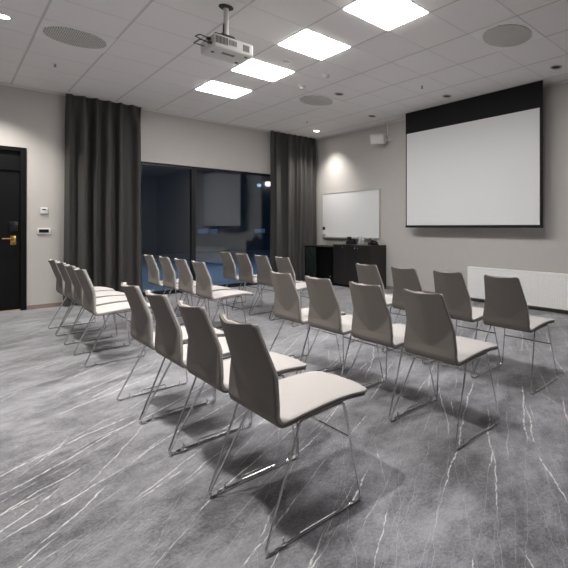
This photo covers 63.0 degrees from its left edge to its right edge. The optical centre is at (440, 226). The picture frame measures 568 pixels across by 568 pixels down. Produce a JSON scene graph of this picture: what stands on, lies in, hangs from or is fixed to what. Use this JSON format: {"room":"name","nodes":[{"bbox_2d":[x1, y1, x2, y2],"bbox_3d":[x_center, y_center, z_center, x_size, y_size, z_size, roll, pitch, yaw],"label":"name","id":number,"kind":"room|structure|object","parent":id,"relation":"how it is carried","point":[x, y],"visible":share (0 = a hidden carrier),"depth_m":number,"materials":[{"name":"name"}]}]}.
{"room":"conference room","nodes":[
{"label":"conference room","id":0,"kind":"room"},
{"bbox_2d":[0,84,315,305],"bbox_3d":[-5.723,-0.419,6.881,0.250,3.287,8.669,0,0,40],"label":"wall","id":1,"kind":"structure","parent":0,"point":[33,120],"depth_m":6.48,"materials":[{"name":"white paint"}]},
{"bbox_2d":[0,145,26,312],"bbox_3d":[-6.490,0.032,5.838,0.174,2.385,1.086,0,0,40],"label":"door","id":2,"kind":"structure","parent":1,"relation":"in","point":[13,160],"depth_m":6.13,"materials":[{"name":"black paint"}]},
{"bbox_2d":[37,228,50,233],"bbox_3d":[-5.985,0.064,6.365,0.020,0.090,0.150,0,0,40],"label":"control panel","id":3,"kind":"object","parent":1,"relation":"attached to","point":[39,230],"visible":1,"depth_m":6.36,"materials":[{"name":"white plastic"}]},
{"bbox_2d":[40,207,47,213],"bbox_3d":[-5.984,-0.246,6.364,0.024,0.096,0.084,0,0,40],"label":"thermostat","id":4,"kind":"object","parent":1,"relation":"attached to","point":[43,210],"visible":1,"depth_m":6.36,"materials":[{"name":"white plastic"}]},
{"bbox_2d":[27,302,62,309],"bbox_3d":[-4.530,1.193,8.081,0.014,0.062,4.868,0,0,40],"label":"baseboard","id":5,"kind":"structure","parent":1,"relation":"attached to","point":[57,304],"depth_m":6.37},
{"bbox_2d":[0,82,315,139],"bbox_3d":[-5.618,-2.048,6.792,0.026,0.030,8.269,0,0,40],"label":"trim","id":6,"kind":"structure","parent":1,"relation":"attached to","point":[1,83],"depth_m":7.53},
{"bbox_2d":[141,162,269,296],"bbox_3d":[-4.420,0.044,8.353,0.090,2.360,3.500,0,0,40],"label":"window","id":7,"kind":"structure","parent":1,"relation":"in","point":[189,213],"depth_m":8.15,"materials":[{"name":"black glass"}]},
{"bbox_2d":[0,280,567,567],"bbox_3d":[-1.346,1.274,3.159,11.743,0.100,8.669,0,0,40],"label":"floor","id":8,"kind":"structure","parent":0,"point":[84,484],"depth_m":2.21,"materials":[{"name":"carpet"}]},
{"bbox_2d":[48,259,114,334],"bbox_3d":[-4.329,0.800,5.087,0.535,0.849,0.598,0,0,40],"label":"chair","id":9,"kind":"object","parent":8,"relation":"on","point":[60,283],"visible":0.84,"depth_m":4.89,"materials":[{"name":"beige fabric"}]},
{"bbox_2d":[55,261,125,343],"bbox_3d":[-3.921,0.800,4.739,0.535,0.849,0.598,0,0,40],"label":"chair","id":10,"kind":"object","parent":8,"relation":"on","point":[68,287],"visible":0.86,"depth_m":4.63,"materials":[{"name":"beige fabric"}]},
{"bbox_2d":[63,264,130,353],"bbox_3d":[-3.516,0.800,4.388,0.535,0.849,0.598,0,0,40],"label":"chair","id":11,"kind":"object","parent":8,"relation":"on","point":[77,290],"visible":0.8,"depth_m":4.28,"materials":[{"name":"beige fabric"}]},
{"bbox_2d":[73,267,150,367],"bbox_3d":[-3.114,0.800,4.033,0.535,0.849,0.598,0,0,40],"label":"chair","id":12,"kind":"object","parent":8,"relation":"on","point":[89,293],"visible":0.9,"depth_m":3.85,"materials":[{"name":"beige fabric"}]},
{"bbox_2d":[144,254,195,319],"bbox_3d":[-3.797,0.800,5.908,0.535,0.849,0.598,0,0,40],"label":"chair","id":13,"kind":"object","parent":8,"relation":"on","point":[153,271],"visible":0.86,"depth_m":5.69,"materials":[{"name":"beige fabric"}]},
{"bbox_2d":[116,282,224,421],"bbox_3d":[-1.897,0.800,2.993,0.535,0.849,0.598,0,0,40],"label":"chair","id":14,"kind":"object","parent":8,"relation":"on","point":[141,329],"visible":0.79,"depth_m":2.77,"materials":[{"name":"beige fabric"}]},
{"bbox_2d":[159,256,212,323],"bbox_3d":[-3.365,0.800,5.567,0.535,0.849,0.598,0,0,40],"label":"chair","id":15,"kind":"object","parent":8,"relation":"on","point":[169,276],"visible":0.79,"depth_m":5.35,"materials":[{"name":"beige fabric"}]},
{"bbox_2d":[139,290,250,452],"bbox_3d":[-1.487,0.800,2.638,0.535,0.849,0.598,0,0,40],"label":"chair","id":16,"kind":"object","parent":8,"relation":"on","point":[168,331],"visible":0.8,"depth_m":2.42,"materials":[{"name":"beige fabric"}]},
{"bbox_2d":[174,258,231,327],"bbox_3d":[-2.931,0.800,5.197,0.535,0.849,0.598,0,0,40],"label":"chair","id":17,"kind":"object","parent":8,"relation":"on","point":[185,284],"visible":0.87,"depth_m":5.00,"materials":[{"name":"beige fabric"}]},
{"bbox_2d":[191,260,253,328],"bbox_3d":[-2.512,0.800,4.841,0.535,0.849,0.598,0,0,40],"label":"chair","id":18,"kind":"object","parent":8,"relation":"on","point":[204,289],"visible":0.95,"depth_m":4.67,"materials":[{"name":"beige fabric"}]},
{"bbox_2d":[168,300,306,494],"bbox_3d":[-1.077,0.800,2.284,0.535,0.849,0.598,0,0,40],"label":"chair","id":19,"kind":"object","parent":8,"relation":"on","point":[204,360],"visible":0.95,"depth_m":2.09,"materials":[{"name":"beige fabric"}]},
{"bbox_2d":[217,251,261,309],"bbox_3d":[-3.084,0.800,6.549,0.535,0.849,0.598,0,0,40],"label":"chair","id":20,"kind":"object","parent":8,"relation":"on","point":[229,268],"visible":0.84,"depth_m":6.35,"materials":[{"name":"beige fabric"}]},
{"bbox_2d":[232,253,271,314],"bbox_3d":[-2.673,0.800,6.199,0.535,0.849,0.598,0,0,40],"label":"chair","id":21,"kind":"object","parent":8,"relation":"on","point":[245,267],"visible":0.83,"depth_m":6.00,"materials":[{"name":"beige fabric"}]},
{"bbox_2d":[250,255,301,320],"bbox_3d":[-2.258,0.800,5.859,0.535,0.849,0.598,0,0,40],"label":"chair","id":22,"kind":"object","parent":8,"relation":"on","point":[264,268],"visible":0.77,"depth_m":5.66,"materials":[{"name":"beige fabric"}]},
{"bbox_2d":[208,314,366,556],"bbox_3d":[-0.674,0.800,1.932,0.535,0.849,0.598,0,0,40],"label":"chair","id":23,"kind":"object","parent":8,"relation":"on","point":[254,384],"visible":1,"depth_m":1.79,"materials":[{"name":"beige fabric"}]},
{"bbox_2d":[270,256,308,326],"bbox_3d":[-1.843,0.800,5.519,0.535,0.849,0.598,0,0,40],"label":"chair","id":24,"kind":"object","parent":8,"relation":"on","point":[284,265],"visible":0.44,"depth_m":5.30,"materials":[{"name":"beige fabric"}]},
{"bbox_2d":[269,271,345,373],"bbox_3d":[-1.180,0.800,3.722,0.535,0.849,0.598,0,0,40],"label":"chair","id":25,"kind":"object","parent":8,"relation":"on","point":[287,301],"visible":0.89,"depth_m":3.53,"materials":[{"name":"beige fabric"}]},
{"bbox_2d":[305,245,335,284],"bbox_3d":[-2.523,0.822,9.270,1.004,0.805,0.436,0,0,40],"label":"base cabinet","id":26,"kind":"object","parent":8,"relation":"on","point":[318,258],"visible":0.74,"depth_m":9.14,"materials":[{"name":"black paint"}]},
{"bbox_2d":[299,276,383,387],"bbox_3d":[-0.767,0.800,3.370,0.535,0.849,0.598,0,0,40],"label":"chair","id":27,"kind":"object","parent":8,"relation":"on","point":[324,313],"visible":0.82,"depth_m":3.18,"materials":[{"name":"beige fabric"}]},
{"bbox_2d":[333,244,385,288],"bbox_3d":[-1.676,0.793,8.562,1.194,0.862,0.434,0,0,40],"label":"sideboard","id":28,"kind":"object","parent":8,"relation":"on","point":[345,257],"visible":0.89,"depth_m":8.36,"materials":[{"name":"black wood"}]},
{"bbox_2d":[346,237,357,244],"bbox_3d":[-1.840,0.282,8.719,0.171,0.160,0.190,0,0,12],"label":"desk telephone","id":29,"kind":"object","parent":28,"relation":"on","point":[349,242],"visible":0.99,"depth_m":8.64,"materials":[{"name":"black plastic"}]},
{"bbox_2d":[368,238,378,244],"bbox_3d":[-1.332,0.291,8.313,0.170,0.143,0.153,0,0,-27],"label":"desk telephone","id":30,"kind":"object","parent":28,"relation":"on","point":[372,242],"visible":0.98,"depth_m":8.25,"materials":[{"name":"black plastic"}]},
{"bbox_2d":[350,263,405,351],"bbox_3d":[-0.598,0.800,4.487,0.535,0.849,0.598,0,0,40],"label":"chair","id":31,"kind":"object","parent":8,"relation":"on","point":[367,274],"visible":0.36,"depth_m":4.27,"materials":[{"name":"beige fabric"}]},
{"bbox_2d":[346,281,435,419],"bbox_3d":[-0.351,0.800,3.030,0.535,0.849,0.598,0,0,40],"label":"chair","id":32,"kind":"object","parent":8,"relation":"on","point":[371,319],"visible":0.82,"depth_m":2.84,"materials":[{"name":"beige fabric"}]},
{"bbox_2d":[383,266,433,363],"bbox_3d":[-0.190,0.800,4.133,0.535,0.849,0.598,0,0,40],"label":"chair","id":33,"kind":"object","parent":8,"relation":"on","point":[403,278],"visible":0.47,"depth_m":3.96,"materials":[{"name":"beige fabric"}]},
{"bbox_2d":[390,289,499,449],"bbox_3d":[0.054,0.800,2.679,0.535,0.849,0.598,0,0,40],"label":"chair","id":34,"kind":"object","parent":8,"relation":"on","point":[430,332],"visible":1,"depth_m":2.51,"materials":[{"name":"beige fabric"}]},
{"bbox_2d":[424,270,500,377],"bbox_3d":[0.218,0.800,3.786,0.535,0.849,0.598,0,0,40],"label":"chair","id":35,"kind":"object","parent":8,"relation":"on","point":[452,285],"visible":0.77,"depth_m":3.58,"materials":[{"name":"beige fabric"}]},
{"bbox_2d":[472,275,557,394],"bbox_3d":[0.627,0.800,3.438,0.535,0.849,0.598,0,0,40],"label":"chair","id":36,"kind":"object","parent":8,"relation":"on","point":[505,305],"visible":1,"depth_m":3.26,"materials":[{"name":"beige fabric"}]},
{"bbox_2d":[0,0,567,138],"bbox_3d":[-1.346,-2.113,3.159,11.743,0.100,8.669,0,0,40],"label":"ceiling","id":37,"kind":"structure","parent":0,"point":[154,62],"depth_m":5.12,"materials":[{"name":"tile"}]},
{"bbox_2d":[0,13,12,19],"bbox_3d":[-4.296,-2.059,4.133,0.150,0.008,0.150,0,0,40],"label":"recessed light","id":38,"kind":"object","parent":37,"relation":"in","point":[2,16],"visible":1,"depth_m":4.16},
{"bbox_2d":[35,19,115,52],"bbox_3d":[-3.975,-2.052,4.598,0.592,0.022,0.592,0,0,40],"label":"ceiling vent","id":39,"kind":"object","parent":37,"relation":"in","point":[49,30],"visible":1,"depth_m":4.55,"materials":[{"name":"metal"}]},
{"bbox_2d":[63,92,141,305],"bbox_3d":[-5.421,-0.425,6.830,0.187,3.275,1.030,0,0,42],"label":"curtain","id":40,"kind":"object","parent":37,"relation":"hanging from","point":[103,231],"visible":0.89,"depth_m":6.81,"materials":[{"name":"grey fabric"}]},
{"bbox_2d":[193,4,252,64],"bbox_3d":[-2.057,-1.831,3.931,0.323,0.463,0.498,0,0,40],"label":"projector","id":41,"kind":"object","parent":37,"relation":"hanging from","point":[223,46],"visible":1,"depth_m":3.92,"materials":[{"name":"grey plastic"}]},
{"bbox_2d":[216,35,227,45],"bbox_3d":[-1.967,-1.675,3.791,0.004,0.065,0.102,0,0,40],"label":"vent","id":42,"kind":"object","parent":41,"relation":"attached to","point":[221,40],"depth_m":3.79,"materials":[{"name":"grey plastic"}]},
{"bbox_2d":[243,45,248,52],"bbox_3d":[-1.825,-1.668,3.958,0.003,0.060,0.060,0,0,40],"label":"vent","id":43,"kind":"object","parent":41,"relation":"attached to","point":[245,47],"depth_m":3.96,"materials":[{"name":"grey plastic"}]},
{"bbox_2d":[196,80,252,97],"bbox_3d":[-3.266,-2.058,6.357,0.598,0.010,0.598,0,0,40],"label":"recessed light","id":44,"kind":"object","parent":37,"relation":"in","point":[214,87],"visible":1,"depth_m":6.32,"materials":[{"name":"white plastic"}]},
{"bbox_2d":[230,58,294,81],"bbox_3d":[-2.352,-2.058,5.580,0.598,0.010,0.598,0,0,40],"label":"recessed light","id":45,"kind":"object","parent":37,"relation":"in","point":[252,67],"visible":0.99,"depth_m":5.55,"materials":[{"name":"white plastic"}]},
{"bbox_2d":[270,130,316,280],"bbox_3d":[-3.260,-0.425,9.377,0.153,3.275,1.093,0,0,40],"label":"curtain","id":46,"kind":"object","parent":37,"relation":"hanging from","point":[293,224],"visible":0.85,"depth_m":9.38,"materials":[{"name":"grey fabric"}]},
{"bbox_2d":[277,28,351,59],"bbox_3d":[-1.437,-2.058,4.803,0.598,0.010,0.598,0,0,40],"label":"recessed light","id":47,"kind":"object","parent":37,"relation":"in","point":[306,41],"visible":1,"depth_m":4.76,"materials":[{"name":"white plastic"}]},
{"bbox_2d":[290,92,340,107],"bbox_3d":[-2.031,-2.052,6.883,0.592,0.022,0.592,0,0,40],"label":"ceiling vent","id":48,"kind":"object","parent":37,"relation":"in","point":[314,99],"visible":1,"depth_m":6.83,"materials":[{"name":"metal"}]},
{"bbox_2d":[322,74,329,78],"bbox_3d":[-1.563,-2.041,5.740,0.104,0.043,0.104,0,0,40],"label":"smoke detector","id":49,"kind":"object","parent":37,"relation":"attached to","point":[325,76],"visible":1,"depth_m":5.71,"materials":[{"name":"white plastic"}]},
{"bbox_2d":[341,0,429,30],"bbox_3d":[-0.523,-2.058,4.025,0.598,0.010,0.598,0,0,40],"label":"recessed light","id":50,"kind":"object","parent":37,"relation":"in","point":[388,15],"visible":1,"depth_m":4.03,"materials":[{"name":"white plastic"}]},
{"bbox_2d":[405,80,542,227],"bbox_3d":[0.396,-1.024,6.818,2.726,2.077,0.028,0,0,40],"label":"projection screen","id":51,"kind":"object","parent":37,"relation":"hanging from","point":[477,161],"visible":1,"depth_m":6.66,"materials":[{"name":"fabric"}]},
{"bbox_2d":[469,16,543,51],"bbox_3d":[0.711,-2.052,4.551,0.592,0.022,0.592,0,0,40],"label":"ceiling vent","id":52,"kind":"object","parent":37,"relation":"in","point":[512,32],"visible":1,"depth_m":4.51,"materials":[{"name":"metal"}]},
{"bbox_2d":[550,65,561,69],"bbox_3d":[1.484,-2.059,5.452,0.150,0.008,0.150,0,0,40],"label":"recessed light","id":53,"kind":"object","parent":37,"relation":"in","point":[554,67],"visible":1,"depth_m":5.45,"materials":[{"name":"metal"}]},
{"bbox_2d":[316,82,567,291],"bbox_3d":[1.492,-0.419,6.304,11.493,3.287,0.200,0,0,40],"label":"wall","id":54,"kind":"structure","parent":0,"point":[347,162],"depth_m":7.53,"materials":[{"name":"white paint"}]},
{"bbox_2d":[322,189,379,239],"bbox_3d":[-1.997,-0.250,9.090,1.990,1.022,0.075,0,0,40],"label":"whiteboard","id":55,"kind":"object","parent":54,"relation":"attached to","point":[353,214],"visible":0.93,"depth_m":9.03,"materials":[{"name":"plastic"}]},
{"bbox_2d":[325,237,376,239],"bbox_3d":[-1.997,0.253,9.090,1.790,0.016,0.075,0,0,40],"label":"tray","id":56,"kind":"object","parent":55,"relation":"on","point":[372,238],"depth_m":8.91,"materials":[{"name":"metal"}]},
{"bbox_2d":[370,124,389,143],"bbox_3d":[-1.195,-1.820,8.275,0.360,0.425,0.221,0,0,19],"label":"wall speaker","id":57,"kind":"object","parent":54,"relation":"attached to","point":[374,138],"visible":1,"depth_m":8.21,"materials":[{"name":"white plastic"}]},
{"bbox_2d":[371,136,382,142],"bbox_3d":[-1.250,-1.697,8.203,0.250,0.144,0.006,3,19,19],"label":"speaker grille","id":58,"kind":"object","parent":57,"relation":"attached to","point":[374,139],"depth_m":8.20,"materials":[{"name":"white plastic"}]},
{"bbox_2d":[316,79,567,139],"bbox_3d":[1.343,-2.048,6.282,11.293,0.030,0.026,0,0,40],"label":"trim","id":59,"kind":"structure","parent":54,"relation":"attached to","point":[566,80],"depth_m":8.42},
{"bbox_2d":[385,286,567,313],"bbox_3d":[1.347,1.193,6.287,11.293,0.062,0.014,0,0,40],"label":"baseboard","id":60,"kind":"structure","parent":54,"relation":"attached to","point":[386,287],"depth_m":6.24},
{"bbox_2d":[467,266,567,310],"bbox_3d":[1.458,0.938,6.131,2.600,0.568,0.104,0,0,40],"label":"radiator","id":61,"kind":"object","parent":54,"relation":"attached to","point":[540,289],"visible":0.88,"depth_m":6.16,"materials":[{"name":"white metal"}]},
{"bbox_2d":[470,266,567,274],"bbox_3d":[1.451,0.657,6.122,2.600,0.006,0.080,0,0,40],"label":"grille","id":62,"kind":"object","parent":61,"relation":"attached to","point":[471,267],"depth_m":6.36,"materials":[{"name":"white metal"}]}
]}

